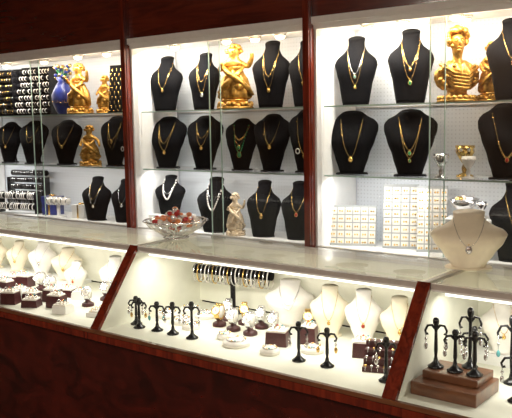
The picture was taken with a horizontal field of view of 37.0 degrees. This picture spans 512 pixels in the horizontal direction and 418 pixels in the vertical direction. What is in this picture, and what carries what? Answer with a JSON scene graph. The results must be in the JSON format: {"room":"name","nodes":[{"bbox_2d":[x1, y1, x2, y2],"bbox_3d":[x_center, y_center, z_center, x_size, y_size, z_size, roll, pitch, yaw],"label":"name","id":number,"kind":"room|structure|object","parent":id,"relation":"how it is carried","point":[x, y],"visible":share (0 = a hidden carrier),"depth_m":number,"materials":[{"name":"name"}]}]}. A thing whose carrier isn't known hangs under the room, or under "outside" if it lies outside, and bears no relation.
{"room":"shop","nodes":[
{"label":"shop","id":0,"kind":"room"},
{"bbox_2d":[0,214,55,222],"bbox_3d":[-1.012,0.086,3.791,1.575,0.001,0.365,4,8,38],"label":"glass","id":1,"kind":"object","parent":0,"point":[4,218],"depth_m":4.10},
{"bbox_3d":[-0.977,1.336,2.115,9.000,0.100,6.200,4,8,38],"label":"floor","id":2,"kind":"structure","parent":0,"visible":0},
{"bbox_2d":[0,220,511,417],"bbox_3d":[-0.065,0.667,2.951,4.257,1.006,0.621,4,8,38],"label":"display counter","id":3,"kind":"object","parent":2,"relation":"on","point":[74,364],"depth_m":2.90,"materials":[{"name":"brown wood"}]},
{"bbox_2d":[0,286,20,304],"bbox_3d":[-1.113,0.389,3.468,0.075,0.080,0.060,0,7,13],"label":"box","id":4,"kind":"object","parent":3,"relation":"on","point":[8,296],"visible":1,"depth_m":3.44,"materials":[{"name":"brown"}]},
{"bbox_2d":[16,271,35,286],"bbox_3d":[-1.155,0.348,3.831,0.075,0.080,0.060,2,7,22],"label":"box","id":5,"kind":"object","parent":3,"relation":"on","point":[26,279],"visible":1,"depth_m":3.81,"materials":[{"name":"brown wood"}]},
{"bbox_2d":[21,294,42,307],"bbox_3d":[-0.999,0.404,3.404,0.075,0.060,0.060,0,7,10],"label":"box","id":6,"kind":"object","parent":3,"relation":"on","point":[29,301],"visible":1,"depth_m":3.38,"materials":[{"name":"brown leather"}]},
{"bbox_2d":[0,264,91,286],"bbox_3d":[-1.189,0.351,4.079,0.780,0.018,0.150,4,8,38],"label":"display riser","id":7,"kind":"object","parent":3,"relation":"on","point":[6,270],"visible":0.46,"depth_m":4.10,"materials":[{"name":"white laminate"}]},
{"bbox_2d":[6,240,29,270],"bbox_3d":[-1.287,0.253,4.144,0.123,0.162,0.090,-3,7,-20],"label":"bust","id":8,"kind":"object","parent":7,"relation":"on","point":[17,256],"visible":1,"depth_m":4.12,"materials":[{"name":"beige fabric"}]},
{"bbox_2d":[28,241,56,274],"bbox_3d":[-1.124,0.258,4.027,0.143,0.172,0.099,-3,7,-18],"label":"bust","id":9,"kind":"object","parent":7,"relation":"on","point":[40,258],"visible":0.96,"depth_m":4.00,"materials":[{"name":"white fabric"}]},
{"bbox_2d":[51,247,82,280],"bbox_3d":[-0.964,0.277,3.882,0.156,0.162,0.099,4,8,36],"label":"bust","id":10,"kind":"object","parent":7,"relation":"on","point":[62,262],"visible":0.78,"depth_m":3.86,"materials":[{"name":"beige fabric"}]},
{"bbox_2d":[46,289,66,307],"bbox_3d":[-0.883,0.394,3.388,0.075,0.080,0.060,1,7,20],"label":"box","id":11,"kind":"object","parent":3,"relation":"on","point":[52,297],"visible":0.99,"depth_m":3.37,"materials":[{"name":"leather"}]},
{"bbox_2d":[0,234,126,251],"bbox_3d":[-1.112,0.130,3.670,1.535,0.024,0.028,4,8,38],"label":"lamp","id":12,"kind":"object","parent":3,"relation":"attached to","point":[0,234],"depth_m":3.46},
{"bbox_2d":[52,299,74,314],"bbox_3d":[-0.828,0.415,3.282,0.075,0.060,0.060,2,7,24],"label":"box","id":13,"kind":"object","parent":3,"relation":"on","point":[62,307],"visible":1,"depth_m":3.26,"materials":[{"name":"white laminate"}]},
{"bbox_2d":[64,261,87,288],"bbox_3d":[-0.875,0.325,3.718,0.104,0.140,0.078,-4,7,-21],"label":"bust","id":14,"kind":"object","parent":3,"relation":"on","point":[76,274],"visible":0.9,"depth_m":3.70,"materials":[{"name":"white fabric"}]},
{"bbox_2d":[81,286,93,306],"bbox_3d":[-0.747,0.386,3.389,0.055,0.090,0.075,0,7,5],"label":"jewelry stand","id":15,"kind":"object","parent":3,"relation":"on","point":[86,292],"visible":1,"depth_m":3.38,"materials":[{"name":"fabric"}]},
{"bbox_2d":[99,255,121,284],"bbox_3d":[-0.678,0.312,3.635,0.131,0.177,0.097,5,9,42],"label":"bust","id":16,"kind":"object","parent":3,"relation":"on","point":[107,272],"visible":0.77,"depth_m":3.62,"materials":[{"name":"white fabric"}]},
{"bbox_2d":[130,298,146,328],"bbox_3d":[-0.461,0.408,3.009,0.057,0.121,0.052,-4,7,-28],"label":"stand","id":17,"kind":"object","parent":3,"relation":"on","point":[139,325],"visible":1,"depth_m":3.00,"materials":[{"name":"black plastic"}]},
{"bbox_2d":[148,301,163,331],"bbox_3d":[-0.384,0.415,2.962,0.057,0.116,0.052,-4,7,-28],"label":"stand","id":18,"kind":"object","parent":3,"relation":"on","point":[157,328],"visible":0.93,"depth_m":2.96,"materials":[{"name":"black plastic"}]},
{"bbox_2d":[163,302,180,335],"bbox_3d":[-0.318,0.415,2.908,0.057,0.126,0.052,-4,7,-28],"label":"stand","id":19,"kind":"object","parent":3,"relation":"on","point":[172,332],"visible":1,"depth_m":2.90,"materials":[{"name":"black plastic"}]},
{"bbox_2d":[142,207,207,239],"bbox_3d":[-0.347,0.058,3.308,0.284,0.137,0.284,4,8,38],"label":"candy bowl","id":20,"kind":"object","parent":3,"relation":"on","point":[170,220],"visible":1,"depth_m":3.26,"materials":[{"name":"clear glass"}]},
{"bbox_2d":[182,301,199,339],"bbox_3d":[-0.240,0.413,2.845,0.052,0.141,0.057,-6,8,-35],"label":"stand","id":21,"kind":"object","parent":3,"relation":"on","point":[191,336],"visible":1,"depth_m":2.84,"materials":[{"name":"black plastic"}]},
{"bbox_2d":[211,303,226,327],"bbox_3d":[-0.147,0.418,3.017,0.055,0.090,0.075,2,7,23],"label":"wristwatch","id":22,"kind":"object","parent":3,"relation":"on","point":[218,310],"visible":1,"depth_m":3.00,"materials":[{"name":"gold metal"}]},
{"bbox_2d":[225,307,240,331],"bbox_3d":[-0.089,0.425,2.945,0.055,0.090,0.075,1,7,20],"label":"wristwatch","id":23,"kind":"object","parent":3,"relation":"on","point":[232,315],"visible":1,"depth_m":2.93,"materials":[{"name":"silver metal"}]},
{"bbox_2d":[193,262,273,314],"bbox_3d":[-0.097,0.337,3.214,0.380,0.203,0.079,3,8,30],"label":"bracelet bar","id":24,"kind":"object","parent":3,"relation":"on","point":[211,269],"visible":0.81,"depth_m":3.20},
{"bbox_2d":[222,335,249,348],"bbox_3d":[-0.071,0.477,2.760,0.102,0.028,0.102,4,8,38],"label":"pad","id":25,"kind":"object","parent":3,"relation":"on","point":[233,342],"visible":1,"depth_m":2.73,"materials":[{"name":"white fabric"}]},
{"bbox_2d":[241,311,257,336],"bbox_3d":[-0.025,0.431,2.881,0.055,0.090,0.075,2,7,24],"label":"wristwatch","id":26,"kind":"object","parent":3,"relation":"on","point":[249,319],"visible":1,"depth_m":2.87,"materials":[{"name":"silver metal"}]},
{"bbox_2d":[255,305,268,329],"bbox_3d":[0.020,0.420,2.972,0.055,0.090,0.075,0,7,12],"label":"wristwatch","id":27,"kind":"object","parent":3,"relation":"on","point":[260,313],"visible":1,"depth_m":2.96,"materials":[{"name":"silver metal"}]},
{"bbox_2d":[260,344,279,355],"bbox_3d":[0.048,0.487,2.653,0.072,0.028,0.072,4,8,38],"label":"pad","id":28,"kind":"object","parent":3,"relation":"on","point":[267,350],"visible":1,"depth_m":2.63,"materials":[{"name":"white fabric"}]},
{"bbox_2d":[265,324,290,347],"bbox_3d":[0.079,0.450,2.752,0.080,0.078,0.060,1,7,18],"label":"box","id":29,"kind":"object","parent":3,"relation":"on","point":[278,336],"visible":1,"depth_m":2.73,"materials":[{"name":"brown leather"}]},
{"bbox_2d":[149,254,414,290],"bbox_3d":[0.030,0.213,2.765,1.207,0.024,0.028,4,8,38],"label":"lamp","id":30,"kind":"object","parent":3,"relation":"attached to","point":[378,285],"depth_m":2.69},
{"bbox_2d":[265,278,314,325],"bbox_3d":[0.133,0.367,3.030,0.200,0.177,0.112,0,7,11],"label":"bust","id":31,"kind":"object","parent":3,"relation":"on","point":[289,299],"visible":0.95,"depth_m":3.00,"materials":[{"name":"white fabric"}]},
{"bbox_2d":[288,321,308,362],"bbox_3d":[0.142,0.442,2.556,0.057,0.136,0.052,-4,7,-28],"label":"stand","id":32,"kind":"object","parent":3,"relation":"on","point":[298,359],"visible":1,"depth_m":2.55,"materials":[{"name":"black plastic"}]},
{"bbox_2d":[300,320,318,344],"bbox_3d":[0.191,0.442,2.764,0.060,0.088,0.050,1,7,18],"label":"box","id":33,"kind":"object","parent":3,"relation":"on","point":[312,328],"visible":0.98,"depth_m":2.75,"materials":[{"name":"brown leather"}]},
{"bbox_2d":[301,342,323,354],"bbox_3d":[0.196,0.483,2.662,0.082,0.028,0.082,4,8,38],"label":"pad","id":34,"kind":"object","parent":3,"relation":"on","point":[311,350],"visible":0.77,"depth_m":2.64,"materials":[{"name":"white fabric"}]},
{"bbox_2d":[316,327,337,368],"bbox_3d":[0.231,0.450,2.492,0.057,0.131,0.052,-4,7,-28],"label":"stand","id":35,"kind":"object","parent":3,"relation":"on","point":[326,364],"visible":1,"depth_m":2.49,"materials":[{"name":"black plastic"}]},
{"bbox_2d":[310,284,348,337],"bbox_3d":[0.277,0.379,2.857,0.130,0.188,0.100,-4,7,-22],"label":"bust","id":36,"kind":"object","parent":3,"relation":"on","point":[328,308],"visible":0.88,"depth_m":2.83,"materials":[{"name":"beige fabric"}]},
{"bbox_2d":[352,334,370,358],"bbox_3d":[0.366,0.462,2.600,0.070,0.078,0.060,1,7,18],"label":"box","id":37,"kind":"object","parent":3,"relation":"on","point":[359,344],"visible":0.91,"depth_m":2.58,"materials":[{"name":"brown leather"}]},
{"bbox_2d":[344,288,382,341],"bbox_3d":[0.390,0.386,2.780,0.105,0.188,0.111,-6,8,-37],"label":"bust","id":38,"kind":"object","parent":3,"relation":"on","point":[363,313],"visible":0.94,"depth_m":2.76,"materials":[{"name":"white fabric"}]},
{"bbox_2d":[362,338,398,373],"bbox_3d":[0.410,0.471,2.466,0.120,0.090,0.103,1,7,18],"label":"tray","id":39,"kind":"object","parent":3,"relation":"on","point":[369,358],"visible":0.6,"depth_m":2.46,"materials":[{"name":"brown leather"}]},
{"bbox_2d":[374,336,396,383],"bbox_3d":[0.398,0.459,2.340,0.052,0.141,0.057,-6,8,-35],"label":"stand","id":40,"kind":"object","parent":3,"relation":"on","point":[386,344],"visible":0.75,"depth_m":2.34,"materials":[{"name":"black plastic"}]},
{"bbox_2d":[380,295,409,340],"bbox_3d":[0.504,0.398,2.700,0.120,0.177,0.094,5,9,44],"label":"bust","id":41,"kind":"object","parent":3,"relation":"on","point":[392,319],"visible":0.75,"depth_m":2.68,"materials":[{"name":"beige fabric"}]},
{"bbox_2d":[411,360,498,407],"bbox_3d":[0.582,0.506,2.240,0.200,0.064,0.170,4,8,38],"label":"wood block","id":42,"kind":"object","parent":3,"relation":"on","point":[439,384],"visible":0.88,"depth_m":2.19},
{"bbox_2d":[424,317,447,368],"bbox_3d":[0.533,0.396,2.268,0.057,0.152,0.052,-4,7,-28],"label":"stand","id":43,"kind":"object","parent":42,"relation":"on","point":[435,364],"visible":0.93,"depth_m":2.27,"materials":[{"name":"black plastic"}]},
{"bbox_2d":[443,329,467,373],"bbox_3d":[0.580,0.412,2.226,0.057,0.126,0.052,-4,7,-28],"label":"stand","id":44,"kind":"object","parent":42,"relation":"on","point":[454,369],"visible":0.87,"depth_m":2.22,"materials":[{"name":"black plastic"}]},
{"bbox_2d":[458,307,482,369],"bbox_3d":[0.632,0.380,2.257,0.057,0.182,0.052,-4,7,-28],"label":"stand","id":45,"kind":"object","parent":42,"relation":"on","point":[470,318],"visible":0.95,"depth_m":2.25,"materials":[{"name":"black plastic"}]},
{"bbox_2d":[462,331,487,377],"bbox_3d":[0.627,0.413,2.189,0.057,0.131,0.052,-4,7,-28],"label":"stand","id":46,"kind":"object","parent":42,"relation":"on","point":[474,372],"visible":1,"depth_m":2.19,"materials":[{"name":"black plastic"}]},
{"bbox_2d":[430,209,507,270],"bbox_3d":[0.705,0.100,2.538,0.250,0.193,0.125,1,7,15],"label":"bust","id":47,"kind":"object","parent":3,"relation":"on","point":[468,240],"visible":1,"depth_m":2.51,"materials":[{"name":"beige fabric"}]},
{"bbox_2d":[465,344,509,368],"bbox_3d":[0.920,0.496,2.431,0.500,0.028,0.110,4,8,38],"label":"display riser","id":48,"kind":"object","parent":3,"relation":"on","point":[492,359],"visible":0.4,"depth_m":2.49,"materials":[{"name":"white laminate"}]},
{"bbox_2d":[481,302,511,354],"bbox_3d":[0.809,0.383,2.519,0.120,0.182,0.095,5,9,44],"label":"bust","id":49,"kind":"object","parent":48,"relation":"on","point":[499,314],"visible":0.73,"depth_m":2.50,"materials":[{"name":"white fabric"}]},
{"bbox_2d":[496,315,511,385],"bbox_3d":[0.769,0.422,2.298,0.090,0.212,0.047,1,7,14],"label":"stand","id":50,"kind":"object","parent":3,"relation":"on","point":[508,381],"visible":0.98,"depth_m":2.30,"materials":[{"name":"black plastic"}]},
{"bbox_2d":[0,0,511,333],"bbox_3d":[-0.332,-0.354,4.490,4.530,2.695,0.532,4,8,38],"label":"display cabinet","id":51,"kind":"object","parent":2,"relation":"on","point":[138,33],"visible":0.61,"depth_m":4.16,"materials":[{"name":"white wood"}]},
{"bbox_2d":[0,191,41,213],"bbox_3d":[-1.712,-0.047,5.516,0.376,0.150,0.089,3,7,28],"label":"rack","id":52,"kind":"object","parent":51,"relation":"on","point":[4,205],"visible":0.98,"depth_m":5.46,"materials":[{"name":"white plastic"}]},
{"bbox_2d":[7,169,49,209],"bbox_3d":[-1.675,-0.137,5.621,0.356,0.303,0.094,3,7,28],"label":"rack","id":53,"kind":"object","parent":51,"relation":"on","point":[11,185],"visible":0.76,"depth_m":5.61,"materials":[{"name":"black plastic"}]},
{"bbox_2d":[41,194,63,214],"bbox_3d":[-1.433,-0.034,5.397,0.126,0.143,0.096,1,7,20],"label":"gift box","id":54,"kind":"object","parent":51,"relation":"on","point":[50,209],"visible":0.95,"depth_m":5.37,"materials":[{"name":"blue cardboard"}]},
{"bbox_2d":[46,196,70,217],"bbox_3d":[-1.349,-0.015,5.229,0.180,0.139,0.100,2,7,23],"label":"stand","id":55,"kind":"object","parent":51,"relation":"on","point":[58,201],"visible":0.99,"depth_m":5.21,"materials":[{"name":"white plastic"}]},
{"bbox_2d":[0,112,122,117],"bbox_3d":[-1.349,-0.641,5.257,1.826,0.012,0.309,4,8,38],"label":"glass shelf","id":56,"kind":"object","parent":51,"relation":"attached to","point":[116,113],"visible":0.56,"depth_m":5.20,"materials":[{"name":"glass"}]},
{"bbox_2d":[0,69,23,115],"bbox_3d":[-1.849,-0.853,5.631,0.360,0.342,0.121,3,7,28],"label":"rack","id":57,"kind":"object","parent":56,"relation":"on","point":[6,100],"visible":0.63,"depth_m":5.62,"materials":[{"name":"black fabric"}]},
{"bbox_2d":[11,66,59,115],"bbox_3d":[-1.552,-0.831,5.395,0.360,0.342,0.122,3,7,28],"label":"rack","id":58,"kind":"object","parent":56,"relation":"on","point":[48,82],"visible":0.9,"depth_m":5.42,"materials":[{"name":"black fabric"}]},
{"bbox_2d":[51,64,71,113],"bbox_3d":[-1.303,-0.807,5.167,0.161,0.338,0.160,4,8,38],"label":"vase","id":59,"kind":"object","parent":56,"relation":"on","point":[61,90],"visible":0.85,"depth_m":5.12,"materials":[{"name":"blue ceramic"}]},
{"bbox_2d":[65,63,93,113],"bbox_3d":[-1.158,-0.790,5.014,0.174,0.332,0.175,-1,7,2],"label":"statue","id":60,"kind":"object","parent":56,"relation":"on","point":[79,99],"visible":1,"depth_m":4.97,"materials":[{"name":"metal"}]},
{"bbox_2d":[96,75,109,112],"bbox_3d":[-0.982,-0.746,4.981,0.124,0.247,0.124,-1,7,2],"label":"statue","id":61,"kind":"object","parent":56,"relation":"on","point":[102,102],"visible":0.84,"depth_m":4.95,"materials":[{"name":"metal"}]},
{"bbox_2d":[108,65,122,112],"bbox_3d":[-0.850,-0.758,4.843,0.150,0.302,0.102,1,7,20],"label":"board","id":62,"kind":"object","parent":56,"relation":"on","point":[115,87],"visible":0.62,"depth_m":4.83,"materials":[{"name":"black fabric"}]},
{"bbox_2d":[0,161,124,168],"bbox_3d":[-1.343,-0.307,5.296,1.826,0.012,0.309,4,8,38],"label":"glass shelf","id":63,"kind":"object","parent":51,"relation":"attached to","point":[54,164],"visible":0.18,"depth_m":5.11,"materials":[{"name":"glass"}]},
{"bbox_2d":[0,122,21,162],"bbox_3d":[-1.820,-0.495,5.657,0.134,0.298,0.196,-7,9,-42],"label":"bust","id":64,"kind":"object","parent":63,"relation":"on","point":[10,142],"visible":0.98,"depth_m":5.62,"materials":[{"name":"black fabric"}]},
{"bbox_2d":[20,120,48,163],"bbox_3d":[-1.583,-0.477,5.442,0.140,0.303,0.217,-7,9,-44],"label":"bust","id":65,"kind":"object","parent":63,"relation":"on","point":[26,132],"visible":0.93,"depth_m":5.40,"materials":[{"name":"black fabric"}]},
{"bbox_2d":[51,120,82,164],"bbox_3d":[-1.294,-0.456,5.212,0.140,0.303,0.217,-7,9,-44],"label":"bust","id":66,"kind":"object","parent":63,"relation":"on","point":[66,136],"visible":1,"depth_m":5.17,"materials":[{"name":"black fabric"}]},
{"bbox_2d":[79,125,101,165],"bbox_3d":[-1.090,-0.419,5.020,0.145,0.266,0.145,-3,7,-13],"label":"statue","id":67,"kind":"object","parent":63,"relation":"on","point":[90,155],"visible":1,"depth_m":4.99,"materials":[{"name":"metal"}]},
{"bbox_2d":[101,116,124,165],"bbox_3d":[-0.901,-0.436,4.904,0.139,0.319,0.193,-7,9,-40],"label":"bust","id":68,"kind":"object","parent":63,"relation":"on","point":[111,130],"visible":0.94,"depth_m":4.87,"materials":[{"name":"black fabric"}]},
{"bbox_2d":[29,60,123,215],"bbox_3d":[-1.462,-0.469,5.131,1.826,1.043,0.028,4,8,38],"label":"door","id":69,"kind":"structure","parent":51,"relation":"attached to","point":[29,60],"depth_m":5.13,"materials":[{"name":"glass"}]},
{"bbox_2d":[71,203,86,218],"bbox_3d":[-1.179,0.007,5.173,0.105,0.102,0.086,2,7,26],"label":"gift box","id":70,"kind":"object","parent":51,"relation":"on","point":[78,210],"visible":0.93,"depth_m":5.14,"materials":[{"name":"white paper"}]},
{"bbox_2d":[82,176,111,220],"bbox_3d":[-1.043,-0.071,5.018,0.190,0.288,0.135,-3,7,-14],"label":"bust","id":71,"kind":"object","parent":51,"relation":"on","point":[96,198],"visible":1,"depth_m":4.99,"materials":[{"name":"black fabric"}]},
{"bbox_2d":[111,179,126,222],"bbox_3d":[-0.837,-0.055,4.894,0.170,0.277,0.126,-3,7,-15],"label":"bust","id":72,"kind":"object","parent":51,"relation":"on","point":[118,197],"visible":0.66,"depth_m":4.87,"materials":[{"name":"black fabric"}]},
{"bbox_2d":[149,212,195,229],"bbox_3d":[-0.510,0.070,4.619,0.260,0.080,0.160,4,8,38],"label":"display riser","id":73,"kind":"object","parent":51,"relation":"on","point":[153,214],"visible":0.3,"depth_m":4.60,"materials":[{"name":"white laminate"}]},
{"bbox_2d":[155,175,185,213],"bbox_3d":[-0.515,-0.088,4.601,0.176,0.235,0.117,-2,7,-11],"label":"bust","id":74,"kind":"object","parent":73,"relation":"on","point":[170,194],"visible":0.94,"depth_m":4.57,"materials":[{"name":"black fabric"}]},
{"bbox_2d":[197,177,231,232],"bbox_3d":[-0.231,-0.026,4.387,0.196,0.314,0.143,-3,7,-15],"label":"bust","id":75,"kind":"object","parent":51,"relation":"on","point":[204,199],"visible":0.85,"depth_m":4.36,"materials":[{"name":"black fabric"}]},
{"bbox_2d":[141,107,302,112],"bbox_3d":[-0.104,-0.551,4.270,1.221,0.012,0.309,4,8,38],"label":"glass shelf","id":76,"kind":"object","parent":51,"relation":"attached to","point":[279,108],"visible":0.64,"depth_m":4.27,"materials":[{"name":"glass"}]},
{"bbox_2d":[150,56,182,110],"bbox_3d":[-0.538,-0.748,4.567,0.145,0.330,0.182,-6,8,-35],"label":"bust","id":77,"kind":"object","parent":76,"relation":"on","point":[166,81],"visible":0.98,"depth_m":4.53,"materials":[{"name":"black fabric"}]},
{"bbox_2d":[188,52,218,109],"bbox_3d":[-0.295,-0.731,4.376,0.138,0.330,0.160,-5,8,-32],"label":"bust","id":78,"kind":"object","parent":76,"relation":"on","point":[198,77],"visible":0.91,"depth_m":4.35,"materials":[{"name":"black fabric"}]},
{"bbox_2d":[217,43,253,108],"bbox_3d":[-0.117,-0.726,4.187,0.201,0.356,0.202,-3,7,-13],"label":"statue","id":79,"kind":"object","parent":76,"relation":"on","point":[236,91],"visible":0.98,"depth_m":4.14,"materials":[{"name":"metal"}]},
{"bbox_2d":[252,40,289,107],"bbox_3d":[0.080,-0.719,4.078,0.149,0.361,0.171,-5,8,-32],"label":"bust","id":80,"kind":"object","parent":76,"relation":"on","point":[270,71],"visible":0.96,"depth_m":4.05,"materials":[{"name":"black fabric"}]},
{"bbox_2d":[288,41,302,106],"bbox_3d":[0.258,-0.704,3.964,0.137,0.350,0.146,-5,7,-29],"label":"bust","id":81,"kind":"object","parent":76,"relation":"on","point":[295,68],"visible":0.41,"depth_m":3.95,"materials":[{"name":"black fabric"}]},
{"bbox_2d":[143,166,303,175],"bbox_3d":[-0.098,-0.216,4.309,1.221,0.012,0.309,4,8,38],"label":"glass shelf","id":82,"kind":"object","parent":51,"relation":"attached to","point":[182,168],"visible":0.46,"depth_m":4.25,"materials":[{"name":"glass"}]},
{"bbox_2d":[152,116,186,167],"bbox_3d":[-0.535,-0.403,4.611,0.143,0.308,0.221,-7,9,-44],"label":"bust","id":83,"kind":"object","parent":82,"relation":"on","point":[169,133],"visible":1,"depth_m":4.57,"materials":[{"name":"black fabric"}]},
{"bbox_2d":[187,115,223,168],"bbox_3d":[-0.299,-0.387,4.426,0.138,0.308,0.200,-7,9,-41],"label":"bust","id":84,"kind":"object","parent":82,"relation":"on","point":[198,131],"visible":0.98,"depth_m":4.39,"materials":[{"name":"black fabric"}]},
{"bbox_2d":[226,118,255,170],"bbox_3d":[-0.081,-0.362,4.267,0.126,0.288,0.176,-7,9,-40],"label":"bust","id":85,"kind":"object","parent":82,"relation":"on","point":[240,136],"visible":0.98,"depth_m":4.23,"materials":[{"name":"black fabric"}]},
{"bbox_2d":[254,114,289,171],"bbox_3d":[0.085,-0.359,4.123,0.133,0.308,0.184,-6,8,-40],"label":"bust","id":86,"kind":"object","parent":82,"relation":"on","point":[272,135],"visible":0.98,"depth_m":4.09,"materials":[{"name":"black fabric"}]},
{"bbox_2d":[289,110,303,172],"bbox_3d":[0.268,-0.360,4.011,0.155,0.330,0.151,-4,7,-25],"label":"bust","id":87,"kind":"object","parent":82,"relation":"on","point":[296,123],"visible":0.48,"depth_m":3.99,"materials":[{"name":"black fabric"}]},
{"bbox_2d":[226,192,245,235],"bbox_3d":[-0.115,0.026,4.244,0.109,0.238,0.110,-3,7,-13],"label":"porcelain figurine","id":88,"kind":"object","parent":51,"relation":"on","point":[235,224],"visible":1,"depth_m":4.22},
{"bbox_2d":[207,41,299,234],"bbox_3d":[-0.217,-0.378,4.144,1.221,1.043,0.028,4,8,39],"label":"door","id":89,"kind":"structure","parent":51,"relation":"attached to","point":[207,41],"depth_m":4.14,"materials":[{"name":"glass"}]},
{"bbox_2d":[246,179,280,237],"bbox_3d":[0.041,-0.004,4.172,0.134,0.308,0.163,-5,8,-34],"label":"bust","id":90,"kind":"object","parent":51,"relation":"on","point":[263,207],"visible":0.99,"depth_m":4.14,"materials":[{"name":"black fabric"}]},
{"bbox_2d":[281,181,304,239],"bbox_3d":[0.225,0.006,4.051,0.134,0.308,0.163,-5,8,-34],"label":"bust","id":91,"kind":"object","parent":51,"relation":"on","point":[292,206],"visible":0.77,"depth_m":4.03,"materials":[{"name":"black fabric"}]},
{"bbox_2d":[330,205,376,246],"bbox_3d":[0.488,0.080,3.841,0.235,0.200,0.086,1,7,17],"label":"tray","id":92,"kind":"object","parent":51,"relation":"on","point":[352,225],"visible":1,"depth_m":3.82,"materials":[{"name":"white plastic"}]},
{"bbox_2d":[382,184,418,248],"bbox_3d":[0.710,0.033,3.738,0.170,0.309,0.113,1,7,17],"label":"tray","id":93,"kind":"object","parent":51,"relation":"in","point":[400,200],"visible":0.98,"depth_m":3.71,"materials":[{"name":"white plastic"}]},
{"bbox_2d":[324,171,511,182],"bbox_3d":[0.910,-0.143,3.509,1.221,0.012,0.309,4,8,38],"label":"glass shelf","id":94,"kind":"object","parent":51,"relation":"attached to","point":[386,175],"visible":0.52,"depth_m":3.54,"materials":[{"name":"glass"}]},
{"bbox_2d":[331,111,378,174],"bbox_3d":[0.479,-0.333,3.815,0.260,0.314,0.144,1,7,15],"label":"bust","id":95,"kind":"object","parent":94,"relation":"on","point":[354,133],"visible":0.97,"depth_m":3.77,"materials":[{"name":"black fabric"}]},
{"bbox_2d":[384,109,437,176],"bbox_3d":[0.733,-0.314,3.610,0.226,0.314,0.146,-2,7,-12],"label":"bust","id":96,"kind":"object","parent":94,"relation":"on","point":[406,132],"visible":0.99,"depth_m":3.58,"materials":[{"name":"black fabric"}]},
{"bbox_2d":[433,153,449,178],"bbox_3d":[0.830,-0.193,3.432,0.072,0.110,0.072,-5,7,-29],"label":"goblet","id":97,"kind":"object","parent":94,"relation":"on","point":[438,157],"visible":0.94,"depth_m":3.41,"materials":[{"name":"silver metal"}]},
{"bbox_2d":[454,145,475,176],"bbox_3d":[0.952,-0.218,3.486,0.094,0.143,0.093,-5,7,-29],"label":"goblet","id":98,"kind":"object","parent":94,"relation":"on","point":[461,150],"visible":0.88,"depth_m":3.46,"materials":[{"name":"gold metal"}]},
{"bbox_2d":[461,156,475,178],"bbox_3d":[0.937,-0.183,3.374,0.065,0.099,0.064,-5,7,-29],"label":"goblet","id":99,"kind":"object","parent":94,"relation":"on","point":[468,161],"visible":1,"depth_m":3.36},
{"bbox_2d":[478,103,511,179],"bbox_3d":[1.084,-0.296,3.329,0.214,0.330,0.146,5,9,44],"label":"bust","id":100,"kind":"object","parent":94,"relation":"on","point":[495,125],"visible":1,"depth_m":3.30,"materials":[{"name":"black fabric"}]},
{"bbox_2d":[324,100,511,107],"bbox_3d":[0.904,-0.478,3.471,1.221,0.012,0.309,4,8,38],"label":"glass shelf","id":101,"kind":"object","parent":51,"relation":"attached to","point":[481,102],"visible":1,"depth_m":3.54,"materials":[{"name":"glass"}]},
{"bbox_2d":[335,36,377,104],"bbox_3d":[0.492,-0.679,3.752,0.169,0.340,0.143,-4,7,-24],"label":"bust","id":102,"kind":"object","parent":101,"relation":"on","point":[356,68],"visible":0.97,"depth_m":3.72,"materials":[{"name":"black fabric"}]},
{"bbox_2d":[388,29,433,103],"bbox_3d":[0.723,-0.667,3.569,0.173,0.350,0.147,-4,7,-24],"label":"bust","id":103,"kind":"object","parent":101,"relation":"on","point":[408,63],"visible":0.98,"depth_m":3.54,"materials":[{"name":"black fabric"}]},
{"bbox_2d":[434,25,478,101],"bbox_3d":[0.897,-0.647,3.410,0.178,0.340,0.179,-7,9,-43],"label":"bust","id":104,"kind":"object","parent":101,"relation":"on","point":[462,76],"visible":0.99,"depth_m":3.37,"materials":[{"name":"metal"}]},
{"bbox_2d":[434,60,478,89],"bbox_3d":[0.899,-0.596,3.417,0.200,0.133,0.140,-1,7,4],"label":"drapery","id":105,"kind":"object","parent":104,"relation":"hanging from","point":[460,74],"depth_m":3.38,"materials":[{"name":"metal"}]},
{"bbox_2d":[477,41,495,100],"bbox_3d":[1.045,-0.611,3.399,0.122,0.266,0.123,-3,7,-13],"label":"statue","id":106,"kind":"object","parent":101,"relation":"on","point":[485,86],"visible":0.36,"depth_m":3.38,"materials":[{"name":"metal"}]},
{"bbox_2d":[486,18,511,99],"bbox_3d":[1.098,-0.643,3.271,0.177,0.356,0.150,-4,7,-24],"label":"bust","id":107,"kind":"object","parent":101,"relation":"on","point":[499,52],"visible":0.95,"depth_m":3.25,"materials":[{"name":"black fabric"}]},
{"bbox_2d":[416,186,447,252],"bbox_3d":[0.837,0.044,3.624,0.140,0.309,0.113,1,7,17],"label":"tray","id":108,"kind":"object","parent":51,"relation":"in","point":[436,192],"visible":0.72,"depth_m":3.60,"materials":[{"name":"white plastic"}]},
{"bbox_2d":[428,17,446,256],"bbox_3d":[0.791,-0.305,3.344,1.221,1.043,0.028,4,8,39],"label":"door","id":109,"kind":"structure","parent":51,"relation":"attached to","point":[430,18],"depth_m":3.34,"materials":[{"name":"glass"}]},
{"bbox_2d":[444,215,493,259],"bbox_3d":[0.966,0.126,3.455,0.200,0.180,0.150,2,7,23],"label":"display riser","id":110,"kind":"object","parent":51,"relation":"on","point":[449,217],"visible":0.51,"depth_m":3.41,"materials":[{"name":"white laminate"}]},
{"bbox_2d":[449,195,479,208],"bbox_3d":[0.935,-0.011,3.436,0.136,0.097,0.136,4,8,38],"label":"bowl","id":111,"kind":"object","parent":110,"relation":"on","point":[459,202],"visible":0.9,"depth_m":3.40,"materials":[{"name":"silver metal"}]},
{"bbox_2d":[489,183,511,262],"bbox_3d":[1.134,0.051,3.331,0.189,0.350,0.152,-4,7,-22],"label":"bust","id":112,"kind":"object","parent":51,"relation":"on","point":[500,213],"visible":0.87,"depth_m":3.32,"materials":[{"name":"black fabric"}]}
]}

